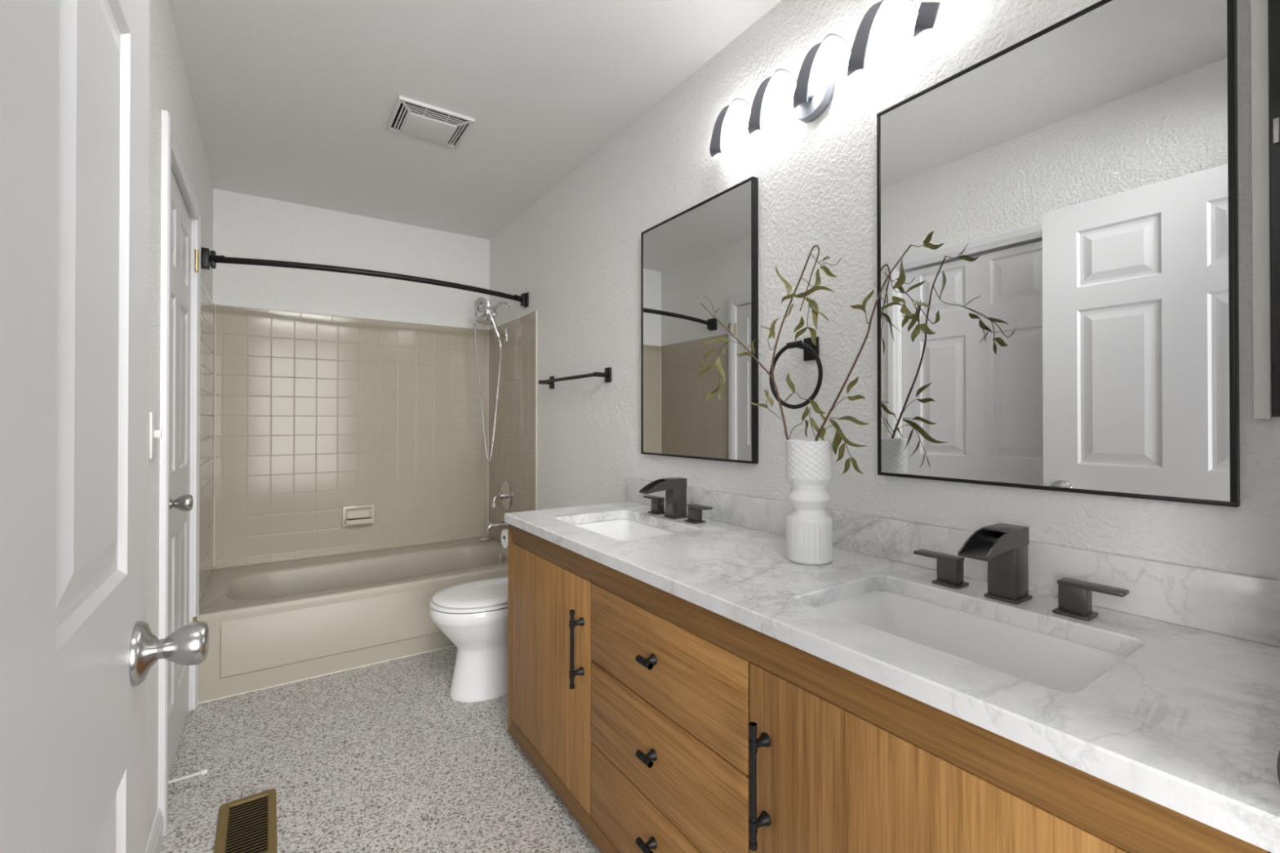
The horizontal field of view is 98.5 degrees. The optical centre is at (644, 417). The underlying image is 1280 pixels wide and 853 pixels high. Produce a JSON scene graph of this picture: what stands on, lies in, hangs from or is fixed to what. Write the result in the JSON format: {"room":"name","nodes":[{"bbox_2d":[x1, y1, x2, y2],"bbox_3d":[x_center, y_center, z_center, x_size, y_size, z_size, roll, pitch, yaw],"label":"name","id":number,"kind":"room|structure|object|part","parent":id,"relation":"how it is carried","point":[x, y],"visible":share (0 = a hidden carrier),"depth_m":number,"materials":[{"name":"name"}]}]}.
{"room":"bathroom","nodes":[
{"label":"bathroom","id":0,"kind":"room"},
{"bbox_2d":[145,0,213,848],"bbox_3d":[-1.331,-0.036,1.413,0.100,2.432,3.934,0,0,-34],"label":"wall","id":1,"kind":"structure","parent":0,"point":[169,89],"depth_m":1.52,"materials":[{"name":"white paint"}]},
{"bbox_2d":[145,807,163,852],"bbox_3d":[-1.263,1.138,1.407,0.013,0.084,0.346,0,0,-34],"label":"baseboard","id":2,"kind":"structure","parent":1,"relation":"attached to","point":[155,839],"depth_m":1.48,"materials":[{"name":"white paint"}]},
{"bbox_2d":[149,412,161,458],"bbox_3d":[-1.285,0.048,1.452,0.020,0.121,0.074,0,0,-34],"label":"light switch","id":3,"kind":"object","parent":1,"relation":"attached to","point":[154,433],"visible":1,"depth_m":1.43,"materials":[{"name":"white plastic"}]},
{"bbox_3d":[-1.290,0.048,1.448,0.006,0.121,0.074,0,0,-34],"label":"plate","id":4,"kind":"part","parent":3,"relation":"part of","materials":[{"name":"white plastic"}]},
{"bbox_2d":[157,110,201,835],"bbox_3d":[-1.645,0.158,1.899,0.108,2.050,0.887,0,0,-34],"label":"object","id":5,"kind":"structure","parent":1,"relation":"attached to","point":[172,158],"depth_m":1.58,"materials":[{"name":"white paint"}]},
{"bbox_2d":[168,170,199,780],"bbox_3d":[-1.608,0.186,1.925,0.103,1.970,0.760,0,0,-34],"label":"door","id":6,"kind":"structure","parent":5,"relation":"attached to","point":[181,502],"depth_m":1.95,"materials":[{"name":"white paint"}]},
{"bbox_3d":[-1.418,0.264,1.688,0.055,0.052,0.052,0,0,-34],"label":"knob","id":7,"kind":"part","parent":6,"relation":"part of","materials":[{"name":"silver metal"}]},
{"bbox_2d":[168,768,208,784],"bbox_3d":[-1.422,1.118,1.709,0.110,0.028,0.020,0,0,-27],"label":"door stop","id":8,"kind":"object","parent":6,"relation":"attached to","point":[203,771],"visible":0.94,"depth_m":1.71,"materials":[{"name":"white plastic"}]},
{"bbox_2d":[199,277,215,604],"bbox_3d":[-2.099,0.105,2.643,0.014,1.434,0.820,0,0,-34],"label":"wall tile","id":9,"kind":"structure","parent":1,"relation":"attached to","point":[207,385],"depth_m":2.68,"materials":[{"name":"beige tile"}]},
{"bbox_3d":[-0.953,0.167,0.882,0.108,2.020,0.880,0,0,-34],"label":"structure","id":10,"kind":"structure","parent":1,"relation":"attached to","visible":0},
{"bbox_2d":[0,0,208,852],"bbox_3d":[-0.409,0.157,0.351,0.158,2.010,0.857,0,0,-34],"label":"door","id":11,"kind":"structure","parent":10,"relation":"attached to","point":[78,649],"depth_m":0.45,"materials":[{"name":"white paint"}]},
{"bbox_3d":[-0.570,0.281,0.677,0.054,0.052,0.052,0,0,-34],"label":"knob","id":12,"kind":"part","parent":11,"relation":"part of","materials":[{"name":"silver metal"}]},
{"bbox_2d":[213,188,489,329],"bbox_3d":[-1.738,-0.024,3.455,1.524,2.432,0.100,0,0,-34],"label":"wall","id":13,"kind":"structure","parent":0,"point":[245,225],"depth_m":3.33,"materials":[{"name":"white paint"}]},
{"bbox_2d":[213,304,488,569],"bbox_3d":[-1.708,0.109,3.409,1.523,1.434,0.007,0,0,-34],"label":"wall tile","id":14,"kind":"structure","parent":13,"relation":"attached to","point":[317,415],"depth_m":3.32,"materials":[{"name":"beige tile"}]},
{"bbox_2d":[342,503,374,527],"bbox_3d":[-1.730,0.601,3.345,0.180,0.126,0.068,0,0,-34],"label":"soap dish","id":15,"kind":"object","parent":14,"relation":"attached to","point":[361,514],"visible":1,"depth_m":3.35,"materials":[{"name":"beige ceramic"}]},
{"bbox_2d":[159,645,600,852],"bbox_3d":[-0.651,1.213,1.850,1.764,0.060,4.004,0,0,-34],"label":"floor","id":16,"kind":"structure","parent":0,"point":[380,757],"depth_m":1.85,"materials":[{"name":"stone"}]},
{"bbox_2d":[213,788,277,852],"bbox_3d":[-1.138,1.177,1.577,0.142,0.007,0.320,0,0,-34],"label":"floor vent","id":17,"kind":"object","parent":16,"relation":"in","point":[247,824],"visible":1,"depth_m":1.59,"materials":[{"name":"gold metal"}]},
{"bbox_2d":[198,536,508,703],"bbox_3d":[-1.466,1.007,3.048,1.521,0.365,0.866,0,0,-34],"label":"bathtub","id":18,"kind":"object","parent":16,"relation":"on","point":[270,624],"visible":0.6,"depth_m":2.65,"materials":[{"name":"beige ceramic"}]},
{"bbox_2d":[480,537,489,541],"bbox_3d":[-1.072,0.821,3.708,0.068,0.016,0.046,0,0,-34],"label":"soap bar","id":19,"kind":"object","parent":18,"relation":"on","point":[486,538],"visible":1,"depth_m":3.69,"materials":[{"name":"beige"}]},
{"bbox_3d":[-0.887,0.880,3.395,0.015,0.072,0.072,0,0,-34],"label":"overflow plate","id":20,"kind":"part","parent":18,"relation":"part of","materials":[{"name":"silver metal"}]},
{"bbox_2d":[429,576,508,702],"bbox_3d":[-0.595,0.843,2.487,0.708,0.688,0.388,0,0,-34],"label":"toilet","id":21,"kind":"object","parent":16,"relation":"on","point":[473,615],"visible":0.52,"depth_m":2.31,"materials":[{"name":"white ceramic"}]},
{"bbox_3d":[-0.679,0.785,2.430,0.503,0.015,0.362,0,0,-34],"label":"seat","id":22,"kind":"part","parent":21,"relation":"part of","materials":[{"name":"white plastic"}]},
{"bbox_3d":[-0.675,0.764,2.433,0.493,0.020,0.356,0,0,-34],"label":"lid","id":23,"kind":"part","parent":21,"relation":"part of","materials":[{"name":"white"}]},
{"bbox_2d":[507,524,1271,852],"bbox_3d":[0.233,0.780,1.387,0.580,0.800,1.863,0,0,-34],"label":"vanity cabinet","id":24,"kind":"object","parent":16,"relation":"on","point":[661,721],"visible":0.97,"depth_m":1.02,"materials":[{"name":"brown wood"}]},
{"bbox_3d":[-0.302,0.770,1.746,0.019,0.636,0.576,0,0,-34],"label":"door","id":25,"kind":"part","parent":24,"relation":"part of","materials":[{"name":"brown wood"}]},
{"bbox_3d":[0.034,1.116,1.250,0.020,0.058,1.860,0,0,-34],"label":"rail","id":26,"kind":"part","parent":24,"relation":"part of","materials":[{"name":"brown wood"}]},
{"bbox_3d":[-0.189,0.640,1.527,0.040,0.213,0.023,0,0,-34],"label":"handle","id":27,"kind":"part","parent":24,"relation":"part of","materials":[{"name":"black metal"}]},
{"bbox_3d":[0.008,0.966,1.242,0.034,0.025,0.050,0,0,-34],"label":"knob","id":28,"kind":"part","parent":24,"relation":"part of","materials":[{"name":"black metal"}]},
{"bbox_3d":[0.008,0.767,1.243,0.034,0.025,0.050,0,0,-34],"label":"knob","id":29,"kind":"part","parent":24,"relation":"part of","materials":[{"name":"black metal"}]},
{"bbox_3d":[0.008,0.551,1.244,0.034,0.025,0.050,0,0,-34],"label":"knob","id":30,"kind":"part","parent":24,"relation":"part of","materials":[{"name":"black metal"}]},
{"bbox_3d":[0.030,0.985,1.257,0.019,0.200,0.594,0,0,-34],"label":"drawer","id":31,"kind":"part","parent":24,"relation":"part of","materials":[{"name":"brown wood"}]},
{"bbox_3d":[0.030,0.771,1.258,0.019,0.218,0.594,0,0,-34],"label":"drawer","id":32,"kind":"part","parent":24,"relation":"part of","materials":[{"name":"brown wood"}]},
{"bbox_3d":[0.030,0.553,1.260,0.019,0.208,0.594,0,0,-34],"label":"drawer","id":33,"kind":"part","parent":24,"relation":"part of","materials":[{"name":"brown wood"}]},
{"bbox_3d":[0.198,0.637,0.958,0.040,0.213,0.023,0,0,-34],"label":"handle","id":34,"kind":"part","parent":24,"relation":"part of","materials":[{"name":"black metal"}]},
{"bbox_2d":[504,501,1279,852],"bbox_3d":[0.247,0.364,1.396,0.555,0.032,1.878,0,0,-34],"label":"countertop","id":35,"kind":"structure","parent":24,"relation":"on","point":[1188,723],"depth_m":0.77,"materials":[{"name":"white stone"}]},
{"bbox_2d":[573,518,677,540],"bbox_3d":[-0.066,0.459,1.819,0.344,0.151,0.498,0,0,-34],"label":"sink","id":36,"kind":"object","parent":35,"relation":"in","point":[624,529],"visible":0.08,"depth_m":2.03,"materials":[{"name":"white ceramic"}]},
{"bbox_2d":[639,477,712,524],"bbox_3d":[0.068,0.283,1.900,0.172,0.136,0.354,0,0,-34],"label":"faucet","id":37,"kind":"object","parent":35,"relation":"on","point":[675,488],"visible":1,"depth_m":1.90,"materials":[{"name":"grey metal"}]},
{"bbox_3d":[0.035,0.297,2.037,0.033,0.007,0.091,0,0,-34],"label":"lever","id":38,"kind":"part","parent":37,"relation":"part of","materials":[{"name":"grey metal"}]},
{"bbox_3d":[0.049,0.325,2.016,0.050,0.052,0.052,0,0,-34],"label":"handle","id":39,"kind":"part","parent":37,"relation":"part of","materials":[{"name":"grey metal"}]},
{"bbox_3d":[0.169,0.324,1.839,0.050,0.052,0.052,0,0,-34],"label":"handle","id":40,"kind":"part","parent":37,"relation":"part of","materials":[{"name":"grey metal"}]},
{"bbox_3d":[0.183,0.296,1.819,0.033,0.007,0.091,0,0,-34],"label":"lever","id":41,"kind":"part","parent":37,"relation":"part of","materials":[{"name":"grey metal"}]},
{"bbox_2d":[785,440,832,564],"bbox_3d":[0.400,0.202,1.341,0.109,0.290,0.109,0,0,-34],"label":"vase","id":42,"kind":"object","parent":35,"relation":"on","point":[809,463],"visible":1,"depth_m":1.30,"materials":[{"name":"white ceramic"}]},
{"bbox_2d":[699,244,841,439],"bbox_3d":[0.313,-0.124,1.470,0.057,0.590,0.489,0,0,-37],"label":"branch","id":43,"kind":"object","parent":42,"relation":"in","point":[813,305],"visible":0.98,"depth_m":1.41,"materials":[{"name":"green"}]},
{"bbox_3d":[0.281,-0.086,1.504,0.023,0.514,0.373,0,0,-36],"label":"stem","id":44,"kind":"part","parent":43,"relation":"part of","materials":[{"name":"brown plant"}]},
{"bbox_3d":[0.376,-0.258,1.387,0.024,0.323,0.145,0,0,-34],"label":"stem","id":45,"kind":"part","parent":43,"relation":"part of","materials":[{"name":"brown plant"}]},
{"bbox_2d":[801,231,944,475],"bbox_3d":[0.513,-0.114,1.242,0.108,0.567,0.350,0,0,-34],"label":"branch","id":46,"kind":"object","parent":42,"relation":"in","point":[839,435],"visible":0.98,"depth_m":1.25,"materials":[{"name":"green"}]},
{"bbox_3d":[0.486,-0.106,1.278,0.243,0.552,0.024,0,0,35],"label":"stem","id":47,"kind":"part","parent":46,"relation":"part of","materials":[{"name":"brown plant"}]},
{"bbox_2d":[814,589,1127,692],"bbox_3d":[0.526,0.454,0.949,0.344,0.151,0.494,0,0,-34],"label":"sink","id":48,"kind":"object","parent":35,"relation":"in","point":[1050,661],"visible":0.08,"depth_m":1.04,"materials":[{"name":"white ceramic"}]},
{"bbox_2d":[913,523,1129,621],"bbox_3d":[0.653,0.278,1.026,0.172,0.136,0.354,0,0,-34],"label":"faucet","id":49,"kind":"object","parent":35,"relation":"on","point":[1005,547],"visible":1,"depth_m":1.03,"materials":[{"name":"grey metal"}]},
{"bbox_3d":[0.620,0.292,1.163,0.033,0.007,0.091,0,0,-34],"label":"lever","id":50,"kind":"part","parent":49,"relation":"part of","materials":[{"name":"grey metal"}]},
{"bbox_3d":[0.634,0.320,1.142,0.050,0.052,0.052,0,0,-34],"label":"handle","id":51,"kind":"part","parent":49,"relation":"part of","materials":[{"name":"grey metal"}]},
{"bbox_3d":[0.755,0.319,0.965,0.050,0.052,0.052,0,0,-34],"label":"handle","id":52,"kind":"part","parent":49,"relation":"part of","materials":[{"name":"grey metal"}]},
{"bbox_3d":[0.768,0.291,0.945,0.033,0.007,0.091,0,0,-34],"label":"lever","id":53,"kind":"part","parent":49,"relation":"part of","materials":[{"name":"grey metal"}]},
{"bbox_3d":[0.366,0.764,0.764,0.019,0.636,0.591,0,0,-34],"label":"door","id":54,"kind":"part","parent":24,"relation":"part of","materials":[{"name":"brown wood"}]},
{"bbox_3d":[-0.441,0.449,2.093,0.180,0.040,0.044,0,0,-34],"label":"paper holder","id":55,"kind":"object","parent":24,"relation":"attached to","visible":0},
{"bbox_2d":[501,528,508,548],"bbox_3d":[-0.480,0.455,2.086,0.103,0.068,0.068,0,0,-34],"label":"paper roll","id":56,"kind":"object","parent":55,"relation":"on","point":[504,542],"visible":0.36,"depth_m":2.05,"materials":[{"name":"white paper"}]},
{"bbox_2d":[168,0,782,239],"bbox_3d":[-0.651,-1.280,1.865,1.764,0.060,4.004,0,0,-34],"label":"ceiling","id":57,"kind":"structure","parent":0,"point":[294,101],"depth_m":2.06,"materials":[{"name":"white paint"}]},
{"bbox_2d":[386,95,475,148],"bbox_3d":[-0.906,-1.238,2.333,0.294,0.018,0.280,0,0,-34],"label":"ceiling vent","id":58,"kind":"object","parent":57,"relation":"in","point":[409,117],"visible":1,"depth_m":2.31,"materials":[{"name":"white plastic"}]},
{"bbox_2d":[489,0,1279,579],"bbox_3d":[0.011,-0.031,2.327,0.100,2.432,3.934,0,0,-34],"label":"wall","id":59,"kind":"structure","parent":0,"point":[575,251],"depth_m":1.60,"materials":[{"name":"white paint"}]},
{"bbox_2d":[200,247,528,307],"bbox_3d":[-1.290,-0.699,2.800,1.523,0.084,0.192,0,0,-34],"label":"shower rod","id":60,"kind":"object","parent":59,"relation":"attached to","point":[206,259],"visible":0.98,"depth_m":2.61,"materials":[{"name":"black metal"}]},
{"bbox_3d":[-1.286,-0.699,2.794,1.465,0.028,0.177,0,0,-34],"label":"rod","id":61,"kind":"part","parent":60,"relation":"part of","materials":[{"name":"black metal"}]},
{"bbox_2d":[474,297,509,462],"bbox_3d":[-0.962,-0.234,3.471,0.225,1.042,0.103,0,0,-34],"label":"shower","id":62,"kind":"object","parent":59,"relation":"attached to","point":[482,304],"visible":1,"depth_m":3.44,"materials":[{"name":"silver metal"}]},
{"bbox_3d":[-0.924,-0.709,3.512,0.119,0.093,0.060,0,0,-34],"label":"arm","id":63,"kind":"part","parent":62,"relation":"part of","materials":[{"name":"silver metal"}]},
{"bbox_2d":[487,311,537,543],"bbox_3d":[-0.850,0.110,3.490,0.014,1.434,0.826,0,0,-34],"label":"wall tile","id":64,"kind":"structure","parent":59,"relation":"attached to","point":[513,460],"depth_m":3.43,"materials":[{"name":"beige tile"}]},
{"bbox_2d":[484,520,508,530],"bbox_3d":[-0.935,0.688,3.484,0.143,0.056,0.056,0,0,-34],"label":"tub spout","id":65,"kind":"object","parent":64,"relation":"attached to","point":[495,525],"visible":0.94,"depth_m":3.47,"materials":[{"name":"silver metal"}]},
{"bbox_2d":[492,480,512,511],"bbox_3d":[-0.921,0.503,3.501,0.100,0.192,0.192,0,0,-34],"label":"shower valve","id":66,"kind":"object","parent":64,"relation":"attached to","point":[505,495],"visible":1,"depth_m":3.49,"materials":[{"name":"silver metal"}]},
{"bbox_3d":[-0.925,0.508,3.499,0.081,0.071,0.060,0,0,-34],"label":"lever","id":67,"kind":"part","parent":66,"relation":"part of","materials":[{"name":"silver metal"}]},
{"bbox_2d":[537,367,611,388],"bbox_3d":[-0.358,-0.188,2.713,0.076,0.066,0.639,0,0,-34],"label":"towel bar","id":68,"kind":"object","parent":59,"relation":"attached to","point":[607,374],"visible":1,"depth_m":2.55,"materials":[{"name":"black metal"}]},
{"bbox_2d":[640,176,758,463],"bbox_3d":[0.173,-0.301,1.981,0.024,0.896,0.624,0,0,-34],"label":"wall mirror","id":69,"kind":"object","parent":59,"relation":"attached to","point":[709,249],"visible":1,"depth_m":1.93,"materials":[{"name":"black mirror"}]},
{"bbox_2d":[768,336,822,408],"bbox_3d":[0.439,-0.123,1.558,0.058,0.202,0.187,0,0,-34],"label":"towel ring","id":70,"kind":"object","parent":59,"relation":"attached to","point":[811,352],"visible":0.94,"depth_m":1.54,"materials":[{"name":"black metal"}]},
{"bbox_3d":[0.439,-0.200,1.554,0.052,0.025,0.051,0,0,-34],"label":"post","id":71,"kind":"part","parent":70,"relation":"part of","materials":[{"name":"black metal"}]},
{"bbox_3d":[0.471,-0.192,1.555,0.010,0.064,0.047,0,0,-34],"label":"wall plate","id":72,"kind":"part","parent":70,"relation":"part of","materials":[{"name":"black metal"}]},
{"bbox_2d":[709,0,940,157],"bbox_3d":[0.443,-0.912,1.520,0.099,0.150,0.779,0,0,-34],"label":"wall lamp","id":73,"kind":"object","parent":59,"relation":"attached to","point":[809,95],"visible":1,"depth_m":1.47,"materials":[{"name":"grey metal"}]},
{"bbox_2d":[726,101,750,126],"bbox_3d":[0.283,-0.920,1.721,0.033,0.113,0.176,0,0,-44],"label":"diffuser","id":74,"kind":"object","parent":73,"relation":"attached to","point":[743,108],"depth_m":1.71,"materials":[{"name":"white glass"}]},
{"bbox_2d":[768,72,795,102],"bbox_3d":[0.379,-0.921,1.579,0.032,0.113,0.176,0,0,-45],"label":"diffuser","id":75,"kind":"object","parent":73,"relation":"attached to","point":[787,81],"depth_m":1.56,"materials":[{"name":"white glass"}]},
{"bbox_3d":[0.451,-0.885,1.515,0.042,0.032,0.018,0,0,-38],"label":"arm","id":76,"kind":"part","parent":73,"relation":"part of","materials":[{"name":"grey metal"}]},
{"bbox_2d":[819,37,850,71],"bbox_3d":[0.476,-0.922,1.438,0.176,0.112,0.032,0,0,45],"label":"diffuser","id":77,"kind":"object","parent":73,"relation":"attached to","point":[838,47],"depth_m":1.42,"materials":[{"name":"white glass"}]},
{"bbox_2d":[880,0,917,32],"bbox_3d":[0.572,-0.923,1.296,0.033,0.113,0.176,0,0,-45],"label":"diffuser","id":78,"kind":"object","parent":73,"relation":"attached to","point":[905,11],"depth_m":1.28,"materials":[{"name":"white glass"}]},
{"bbox_2d":[627,477,1279,647],"bbox_3d":[0.467,0.300,1.549,0.019,0.098,1.884,0,0,-34],"label":"backsplash","id":79,"kind":"structure","parent":59,"relation":"attached to","point":[1236,605],"depth_m":1.02,"materials":[{"name":"white stone"}]},
{"bbox_2d":[876,0,1239,506],"bbox_3d":[0.759,-0.306,1.119,0.024,0.896,0.612,0,0,-34],"label":"wall mirror","id":80,"kind":"object","parent":59,"relation":"attached to","point":[1077,180],"visible":0.99,"depth_m":1.03,"materials":[{"name":"black mirror"}]},
{"bbox_2d":[1250,0,1279,418],"bbox_3d":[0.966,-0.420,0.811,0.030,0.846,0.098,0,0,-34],"label":"upper cabinet","id":81,"kind":"object","parent":59,"relation":"attached to","point":[1264,14],"visible":1,"depth_m":0.83,"materials":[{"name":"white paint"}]},
{"bbox_3d":[0.972,-0.412,0.803,0.022,0.822,0.078,0,0,-34],"label":"door","id":82,"kind":"part","parent":81,"relation":"part of","materials":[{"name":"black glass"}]},
{"bbox_3d":[0.413,-0.043,0.294,1.524,2.432,0.120,0,0,-34],"label":"wall","id":83,"kind":"structure","parent":0,"visible":0},
{"bbox_2d":[1276,751,1279,783],"bbox_3d":[0.592,0.154,0.425,0.002,2.040,0.138,0,0,-34],"label":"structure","id":84,"kind":"structure","parent":83,"relation":"attached to","point":[1278,757],"depth_m":0.48,"materials":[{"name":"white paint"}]}
]}

